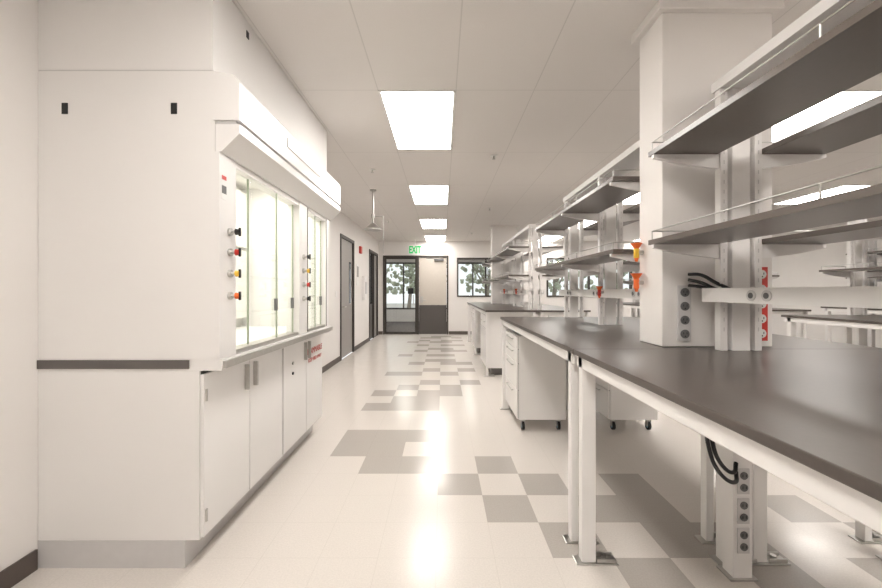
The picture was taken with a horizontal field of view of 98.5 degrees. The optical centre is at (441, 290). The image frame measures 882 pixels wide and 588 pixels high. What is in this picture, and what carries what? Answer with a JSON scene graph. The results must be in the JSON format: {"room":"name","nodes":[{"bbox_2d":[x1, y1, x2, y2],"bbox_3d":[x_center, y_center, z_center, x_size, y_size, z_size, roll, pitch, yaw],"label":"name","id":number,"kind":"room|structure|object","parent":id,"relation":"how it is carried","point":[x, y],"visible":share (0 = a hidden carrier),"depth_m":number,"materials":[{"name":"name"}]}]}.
{"room":"laboratory","nodes":[
{"label":"laboratory","id":0,"kind":"room"},
{"bbox_2d":[0,0,378,571],"bbox_3d":[-2.075,-0.100,4.500,0.150,2.940,15.000,0,0,0],"label":"wall","id":1,"kind":"structure","parent":0,"point":[18,18],"depth_m":1.81,"materials":[{"name":"paint"}]},
{"bbox_2d":[0,331,378,587],"bbox_3d":[-1.994,1.320,4.500,0.012,0.100,15.000,0,0,0],"label":"baseboard","id":2,"kind":"structure","parent":1,"relation":"attached to","point":[13,574],"depth_m":1.80,"materials":[{"name":"rubber"}]},
{"bbox_2d":[340,233,353,359],"bbox_3d":[-2.039,0.120,8.025,0.182,2.500,1.150,0,0,0],"label":"door","id":3,"kind":"structure","parent":1,"relation":"in","point":[346,244],"depth_m":8.04,"materials":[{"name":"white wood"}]},
{"bbox_2d":[356,264,358,285],"bbox_3d":[-1.994,-0.380,8.975,0.012,0.500,0.250,0,0,0],"label":"notice","id":4,"kind":"object","parent":1,"relation":"attached to","point":[357,265],"visible":1,"depth_m":8.95,"materials":[{"name":"paper"}]},
{"bbox_2d":[362,276,366,299],"bbox_3d":[-1.955,-0.080,9.625,0.090,0.600,0.250,0,0,0],"label":"wall phone","id":5,"kind":"object","parent":1,"relation":"attached to","point":[364,278],"visible":1,"depth_m":9.50,"materials":[{"name":"white plastic"}]},
{"bbox_2d":[369,249,377,340],"bbox_3d":[-2.055,0.110,11.100,0.150,2.520,1.400,0,0,0],"label":"door","id":6,"kind":"structure","parent":1,"relation":"in","point":[373,256],"depth_m":11.06,"materials":[{"name":"black metal"}]},
{"bbox_2d":[374,322,446,336],"bbox_3d":[-0.150,1.420,14.625,6.500,0.100,4.950,0,0,0],"label":"floor","id":7,"kind":"structure","parent":0,"point":[391,326],"depth_m":14.26,"materials":[{"name":"tile"}]},
{"bbox_2d":[387,257,487,321],"bbox_3d":[-0.150,-0.100,14.625,6.500,2.940,4.950,0,0,0],"label":"wall","id":8,"kind":"structure","parent":0,"point":[393,315],"depth_m":17.00,"materials":[{"name":"paint"}]},
{"bbox_2d":[387,262,483,308],"bbox_3d":[-0.150,-0.230,17.030,6.300,2.100,0.100,0,0,0],"label":"window","id":9,"kind":"structure","parent":8,"relation":"in","point":[403,263],"depth_m":16.98,"materials":[{"name":"black metal"}]},
{"bbox_2d":[11,334,881,587],"bbox_3d":[3.750,1.370,4.575,11.500,0.001,15.150,0,0,0],"label":"floor","id":10,"kind":"structure","parent":0,"point":[412,472],"depth_m":2.38,"materials":[{"name":"beige tile"}]},
{"bbox_2d":[37,0,339,567],"bbox_3d":[-1.496,-0.099,2.807,1.006,2.938,1.867,0,0,0],"label":"fume hood","id":11,"kind":"object","parent":10,"relation":"on","point":[188,198],"visible":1,"depth_m":1.88,"materials":[{"name":"white metal"}]},
{"bbox_2d":[467,302,590,376],"bbox_3d":[1.560,0.838,8.200,1.776,1.065,4.400,0,0,0],"label":"lab bench","id":12,"kind":"object","parent":10,"relation":"on","point":[485,323],"visible":0.55,"depth_m":6.21,"materials":[{"name":"metal"}]},
{"bbox_2d":[482,262,490,283],"bbox_3d":[1.520,-0.389,9.895,0.880,1.383,0.910,0,0,0],"label":"shelving","id":13,"kind":"object","parent":12,"relation":"on","point":[485,264],"visible":0.1,"depth_m":10.04,"materials":[{"name":"metal"}]},
{"bbox_2d":[488,224,562,309],"bbox_3d":[1.520,-0.389,7.545,0.880,1.383,2.810,0,0,0],"label":"shelving","id":14,"kind":"object","parent":12,"relation":"on","point":[510,250],"visible":0.94,"depth_m":6.57,"materials":[{"name":"metal"}]},
{"bbox_2d":[505,329,565,429],"bbox_3d":[0.959,0.905,4.040,0.502,0.930,0.680,0,0,0],"label":"base cabinet","id":15,"kind":"object","parent":10,"relation":"on","point":[535,378],"visible":0.98,"depth_m":3.70,"materials":[{"name":"metal"}]},
{"bbox_2d":[596,377,657,429],"bbox_3d":[1.849,0.905,4.040,0.502,0.930,0.680,0,0,0],"label":"base cabinet","id":16,"kind":"object","parent":10,"relation":"on","point":[612,402],"visible":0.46,"depth_m":3.70,"materials":[{"name":"metal"}]},
{"bbox_2d":[499,317,881,543],"bbox_3d":[1.560,0.838,3.250,1.776,1.065,2.500,0,0,0],"label":"lab bench","id":17,"kind":"object","parent":10,"relation":"on","point":[560,336],"visible":0.41,"depth_m":2.13,"materials":[{"name":"metal"}]},
{"bbox_2d":[535,140,639,324],"bbox_3d":[1.520,-0.389,3.405,0.880,1.383,2.030,0,0,0],"label":"shelving","id":18,"kind":"object","parent":17,"relation":"on","point":[596,199],"visible":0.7,"depth_m":3.41,"materials":[{"name":"metal"}]},
{"bbox_2d":[596,286,603,297],"bbox_3d":[1.327,0.010,3.200,0.064,0.100,0.060,0,0,0],"label":"gas valve","id":19,"kind":"object","parent":18,"relation":"attached to","point":[599,288],"visible":1,"depth_m":3.19,"materials":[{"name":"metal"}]},
{"bbox_2d":[616,302,810,337],"bbox_3d":[5.240,0.838,8.250,1.776,1.065,4.100,0,0,0],"label":"lab bench","id":20,"kind":"object","parent":10,"relation":"on","point":[775,311],"visible":0.05,"depth_m":6.28,"materials":[{"name":"metal"}]},
{"bbox_2d":[623,270,778,301],"bbox_3d":[5.200,-0.389,8.270,0.880,1.383,3.860,0,0,0],"label":"shelving","id":21,"kind":"object","parent":20,"relation":"on","point":[631,282],"visible":0.02,"depth_m":10.14,"materials":[{"name":"laminate"}]},
{"bbox_2d":[572,349,881,564],"bbox_3d":[1.560,0.838,1.075,1.776,1.065,1.849,0,0,0],"label":"lab bench","id":22,"kind":"object","parent":10,"relation":"on","point":[811,419],"visible":0.9,"depth_m":1.18,"materials":[{"name":"metal"}]},
{"bbox_2d":[648,0,881,350],"bbox_3d":[1.520,-0.389,1.090,0.880,1.383,1.800,0,0,0],"label":"shelving","id":23,"kind":"object","parent":22,"relation":"on","point":[835,46],"visible":1,"depth_m":1.60,"materials":[{"name":"metal"}]},
{"bbox_2d":[688,284,707,288],"bbox_3d":[1.390,-0.009,1.958,0.029,0.060,0.222,0,0,-30],"label":"power cable","id":24,"kind":"object","parent":23,"relation":"attached to","point":[689,285],"visible":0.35,"depth_m":2.02,"materials":[{"name":"black plastic"}]},
{"bbox_2d":[688,278,716,287],"bbox_3d":[1.382,-0.030,1.966,0.022,0.077,0.201,0,0,-30],"label":"power cable","id":25,"kind":"object","parent":23,"relation":"attached to","point":[689,279],"visible":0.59,"depth_m":1.99,"materials":[{"name":"black plastic"}]},
{"bbox_2d":[688,273,730,287],"bbox_3d":[1.386,-0.050,1.974,0.026,0.096,0.192,0,0,-39],"label":"power cable","id":26,"kind":"object","parent":23,"relation":"attached to","point":[708,278],"visible":0.96,"depth_m":1.97,"materials":[{"name":"black plastic"}]},
{"bbox_2d":[716,447,757,581],"bbox_3d":[1.425,0.881,1.837,0.130,0.978,0.097,0,0,0],"label":"power pedestal","id":27,"kind":"object","parent":10,"relation":"on","point":[737,498],"visible":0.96,"depth_m":1.80,"materials":[{"name":"white metal"}]},
{"bbox_2d":[704,436,738,484],"bbox_3d":[1.321,0.648,1.802,0.143,0.481,0.134,0,0,0],"label":"power cable","id":28,"kind":"object","parent":27,"relation":"attached to","point":[736,476],"depth_m":1.76,"materials":[{"name":"black rubber"}]},
{"bbox_2d":[710,440,737,474],"bbox_3d":[1.331,0.628,1.807,0.121,0.441,0.122,0,0,0],"label":"power cable","id":29,"kind":"object","parent":27,"relation":"attached to","point":[735,465],"depth_m":1.77,"materials":[{"name":"black rubber"}]},
{"bbox_2d":[781,315,881,345],"bbox_3d":[5.240,0.838,3.600,1.776,1.065,2.600,0,0,0],"label":"lab bench","id":30,"kind":"object","parent":10,"relation":"on","point":[860,323],"visible":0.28,"depth_m":4.54,"materials":[{"name":"metal"}]},
{"bbox_2d":[819,219,881,314],"bbox_3d":[5.200,-0.389,3.620,0.880,1.383,2.360,0,0,0],"label":"shelving","id":31,"kind":"object","parent":30,"relation":"on","point":[857,271],"visible":0.47,"depth_m":4.74,"materials":[{"name":"metal"}]},
{"bbox_2d":[821,306,881,346],"bbox_3d":[8.340,0.838,6.250,1.776,1.065,2.500,0,0,0],"label":"lab bench","id":32,"kind":"object","parent":10,"relation":"on","point":[872,311],"visible":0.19,"depth_m":7.37,"materials":[{"name":"metal"}]},
{"bbox_2d":[846,240,881,285],"bbox_3d":[8.300,-0.389,6.270,0.880,1.383,2.260,0,0,0],"label":"shelving","id":33,"kind":"object","parent":32,"relation":"on","point":[873,254],"visible":0.43,"depth_m":7.34,"materials":[{"name":"metal"}]},
{"bbox_2d":[489,225,518,303],"bbox_3d":[1.500,-0.633,9.240,0.670,1.872,0.310,0,0,0],"label":"structural column","id":34,"kind":"structure","parent":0,"point":[500,234],"depth_m":9.12,"materials":[{"name":"paint"}]},
{"bbox_2d":[379,241,639,333],"bbox_3d":[3.750,-0.100,12.075,11.800,2.940,0.150,0,0,0],"label":"wall","id":35,"kind":"structure","parent":0,"point":[457,306],"depth_m":12.00,"materials":[{"name":"paint"}]},
{"bbox_2d":[383,255,447,333],"bbox_3d":[-0.830,0.125,12.039,2.060,2.490,0.162,0,0,0],"label":"door frame","id":36,"kind":"structure","parent":35,"relation":"in","point":[385,257],"depth_m":11.98,"materials":[{"name":"black metal"}]},
{"bbox_2d":[419,257,445,333],"bbox_3d":[-0.290,0.150,11.968,0.860,2.420,0.195,0,0,0],"label":"door","id":37,"kind":"structure","parent":36,"relation":"attached to","point":[432,270],"depth_m":12.02,"materials":[{"name":"metal"}]},
{"bbox_2d":[379,331,467,333],"bbox_3d":[3.750,1.320,11.994,11.500,0.100,0.012,0,0,0],"label":"baseboard","id":38,"kind":"structure","parent":35,"relation":"attached to","point":[380,332],"depth_m":11.99,"materials":[{"name":"rubber"}]},
{"bbox_2d":[457,258,490,296],"bbox_3d":[1.385,-0.430,12.040,1.830,1.240,0.120,0,0,0],"label":"window","id":39,"kind":"structure","parent":35,"relation":"in","point":[485,259],"depth_m":11.98,"materials":[{"name":"black metal"}]},
{"bbox_2d":[546,258,631,296],"bbox_3d":[4.650,-0.430,12.040,2.700,1.240,0.120,0,0,0],"label":"window","id":40,"kind":"structure","parent":35,"relation":"in","point":[547,259],"depth_m":12.00,"materials":[{"name":"black metal"}]},
{"bbox_2d":[232,0,881,240],"bbox_3d":[3.750,-1.620,4.500,11.800,0.100,15.300,0,0,0],"label":"ceiling","id":41,"kind":"structure","parent":0,"point":[549,88],"depth_m":3.05,"materials":[{"name":"paint"}]},
{"bbox_2d":[364,189,383,253],"bbox_3d":[-1.070,-1.075,5.900,0.270,0.990,0.270,0,0,45],"label":"shower","id":42,"kind":"object","parent":41,"relation":"hanging from","point":[372,227],"visible":1,"depth_m":5.89,"materials":[{"name":"metal"}]},
{"bbox_2d":[408,240,421,254],"bbox_3d":[-0.825,-1.340,11.613,0.410,0.460,0.035,0,0,0],"label":"exit sign","id":43,"kind":"object","parent":41,"relation":"hanging from","point":[414,249],"visible":1,"depth_m":11.60,"materials":[{"name":"white plastic"}]},
{"bbox_2d":[378,90,455,149],"bbox_3d":[-0.195,-1.565,3.580,0.610,0.010,1.220,0,0,0],"label":"ceiling light","id":44,"kind":"object","parent":41,"relation":"attached to","point":[417,119],"depth_m":3.42,"materials":[{"name":"white plastic"}]},
{"bbox_2d":[408,185,448,203],"bbox_3d":[-0.195,-1.565,6.240,0.610,0.010,1.220,0,0,0],"label":"ceiling light","id":45,"kind":"object","parent":41,"relation":"attached to","point":[421,194],"depth_m":6.15,"materials":[{"name":"white plastic"}]},
{"bbox_2d":[419,219,446,228],"bbox_3d":[-0.195,-1.565,8.900,0.610,0.010,1.220,0,0,0],"label":"ceiling light","id":46,"kind":"object","parent":41,"relation":"attached to","point":[425,223],"depth_m":8.79,"materials":[{"name":"white plastic"}]},
{"bbox_2d":[425,236,445,240],"bbox_3d":[-0.195,-1.565,11.325,0.610,0.010,1.150,0,0,0],"label":"ceiling light","id":47,"kind":"object","parent":41,"relation":"attached to","point":[428,238],"depth_m":11.31,"materials":[{"name":"white plastic"}]},
{"bbox_2d":[538,236,561,240],"bbox_3d":[3.200,-1.565,11.325,0.610,0.010,1.150,0,0,0],"label":"ceiling light","id":48,"kind":"object","parent":41,"relation":"attached to","point":[544,238],"depth_m":11.31,"materials":[{"name":"white plastic"}]},
{"bbox_2d":[568,220,595,228],"bbox_3d":[3.200,-1.565,8.900,0.610,0.010,1.220,0,0,0],"label":"ceiling light","id":49,"kind":"object","parent":41,"relation":"attached to","point":[585,221],"depth_m":8.72,"materials":[{"name":"white plastic"}]},
{"bbox_2d":[623,193,639,203],"bbox_3d":[3.200,-1.565,6.240,0.610,0.010,1.220,0,0,0],"label":"ceiling light","id":50,"kind":"object","parent":41,"relation":"attached to","point":[635,199],"depth_m":6.56,"materials":[{"name":"white plastic"}]},
{"bbox_2d":[773,185,871,203],"bbox_3d":[6.250,-1.565,6.240,0.610,0.010,1.220,0,0,0],"label":"ceiling light","id":51,"kind":"object","parent":41,"relation":"attached to","point":[843,188],"depth_m":6.10,"materials":[{"name":"white plastic"}]},
{"bbox_2d":[772,90,881,143],"bbox_3d":[3.200,-1.565,3.580,0.610,0.010,1.220,0,0,0],"label":"ceiling light","id":52,"kind":"object","parent":41,"relation":"attached to","point":[846,100],"depth_m":3.31,"materials":[{"name":"white plastic"}]},
{"bbox_2d":[631,0,783,346],"bbox_3d":[1.500,-0.633,2.190,0.670,1.872,0.310,0,0,0],"label":"structural column","id":53,"kind":"structure","parent":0,"point":[686,46],"depth_m":2.07,"materials":[{"name":"paint"}]},
{"bbox_2d":[630,273,643,291],"bbox_3d":[1.164,-0.050,2.270,0.070,0.110,0.066,0,0,0],"label":"gas valve","id":54,"kind":"object","parent":53,"relation":"attached to","point":[636,276],"visible":1,"depth_m":2.26,"materials":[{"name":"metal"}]},
{"bbox_2d":[630,243,643,261],"bbox_3d":[1.164,-0.230,2.270,0.070,0.110,0.066,0,0,0],"label":"gas valve","id":55,"kind":"object","parent":53,"relation":"attached to","point":[636,246],"visible":1,"depth_m":2.26,"materials":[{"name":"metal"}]},
{"bbox_2d":[677,285,690,340],"bbox_3d":[1.307,0.119,2.061,0.070,0.297,0.017,0,0,0],"label":"electrical outlet","id":56,"kind":"object","parent":53,"relation":"attached to","point":[683,291],"visible":0.96,"depth_m":2.05,"materials":[{"name":"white plastic"}]},
{"bbox_2d":[762,267,767,340],"bbox_3d":[1.744,0.070,2.061,0.027,0.394,0.017,0,0,0],"label":"electrical outlet","id":57,"kind":"object","parent":53,"relation":"attached to","point":[764,269],"visible":0.38,"depth_m":2.05,"materials":[{"name":"red plastic"}]},
{"bbox_2d":[772,218,881,347],"bbox_3d":[9.575,-0.100,4.500,0.150,2.940,15.000,0,0,0],"label":"wall","id":58,"kind":"structure","parent":0,"point":[802,269],"depth_m":9.69,"materials":[{"name":"paint"}]},
{"label":"outside","id":59,"kind":"structure","parent":0,"visible":0},
{"bbox_2d":[387,303,446,307],"bbox_3d":[2.500,1.570,31.050,55.000,0.200,27.900,0,0,0],"label":"ground","id":60,"kind":"structure","parent":59,"point":[389,305],"depth_m":38.53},
{"bbox_2d":[387,264,396,294],"bbox_3d":[-3.607,-0.725,20.982,2.236,4.414,1.680,0,0,0],"label":"tree","id":61,"kind":"object","parent":60,"relation":"on","point":[392,290],"visible":0.1,"depth_m":21.10,"materials":[{"name":"green plant"}]},
{"bbox_2d":[390,264,414,307],"bbox_3d":[-1.982,-0.641,22.473,2.163,4.248,1.503,0,0,0],"label":"tree","id":62,"kind":"object","parent":60,"relation":"on","point":[411,270],"visible":0.36,"depth_m":22.27,"materials":[{"name":"green plant"}]},
{"bbox_2d":[460,264,490,294],"bbox_3d":[2.333,-0.765,21.020,2.812,4.493,1.920,0,0,0],"label":"tree","id":63,"kind":"object","parent":60,"relation":"on","point":[478,268],"visible":0.37,"depth_m":20.89,"materials":[{"name":"green plant"}]},
{"bbox_2d":[548,260,578,294],"bbox_3d":[5.524,-0.858,18.988,3.188,4.677,2.232,0,0,0],"label":"tree","id":64,"kind":"object","parent":60,"relation":"on","point":[556,286],"visible":0.12,"depth_m":18.78,"materials":[{"name":"green plant"}]},
{"bbox_2d":[584,260,627,288],"bbox_3d":[8.904,-0.911,19.516,3.319,4.784,2.406,0,0,0],"label":"tree","id":65,"kind":"object","parent":60,"relation":"on","point":[624,273],"visible":0.06,"depth_m":19.35,"materials":[{"name":"green plant"}]}
]}

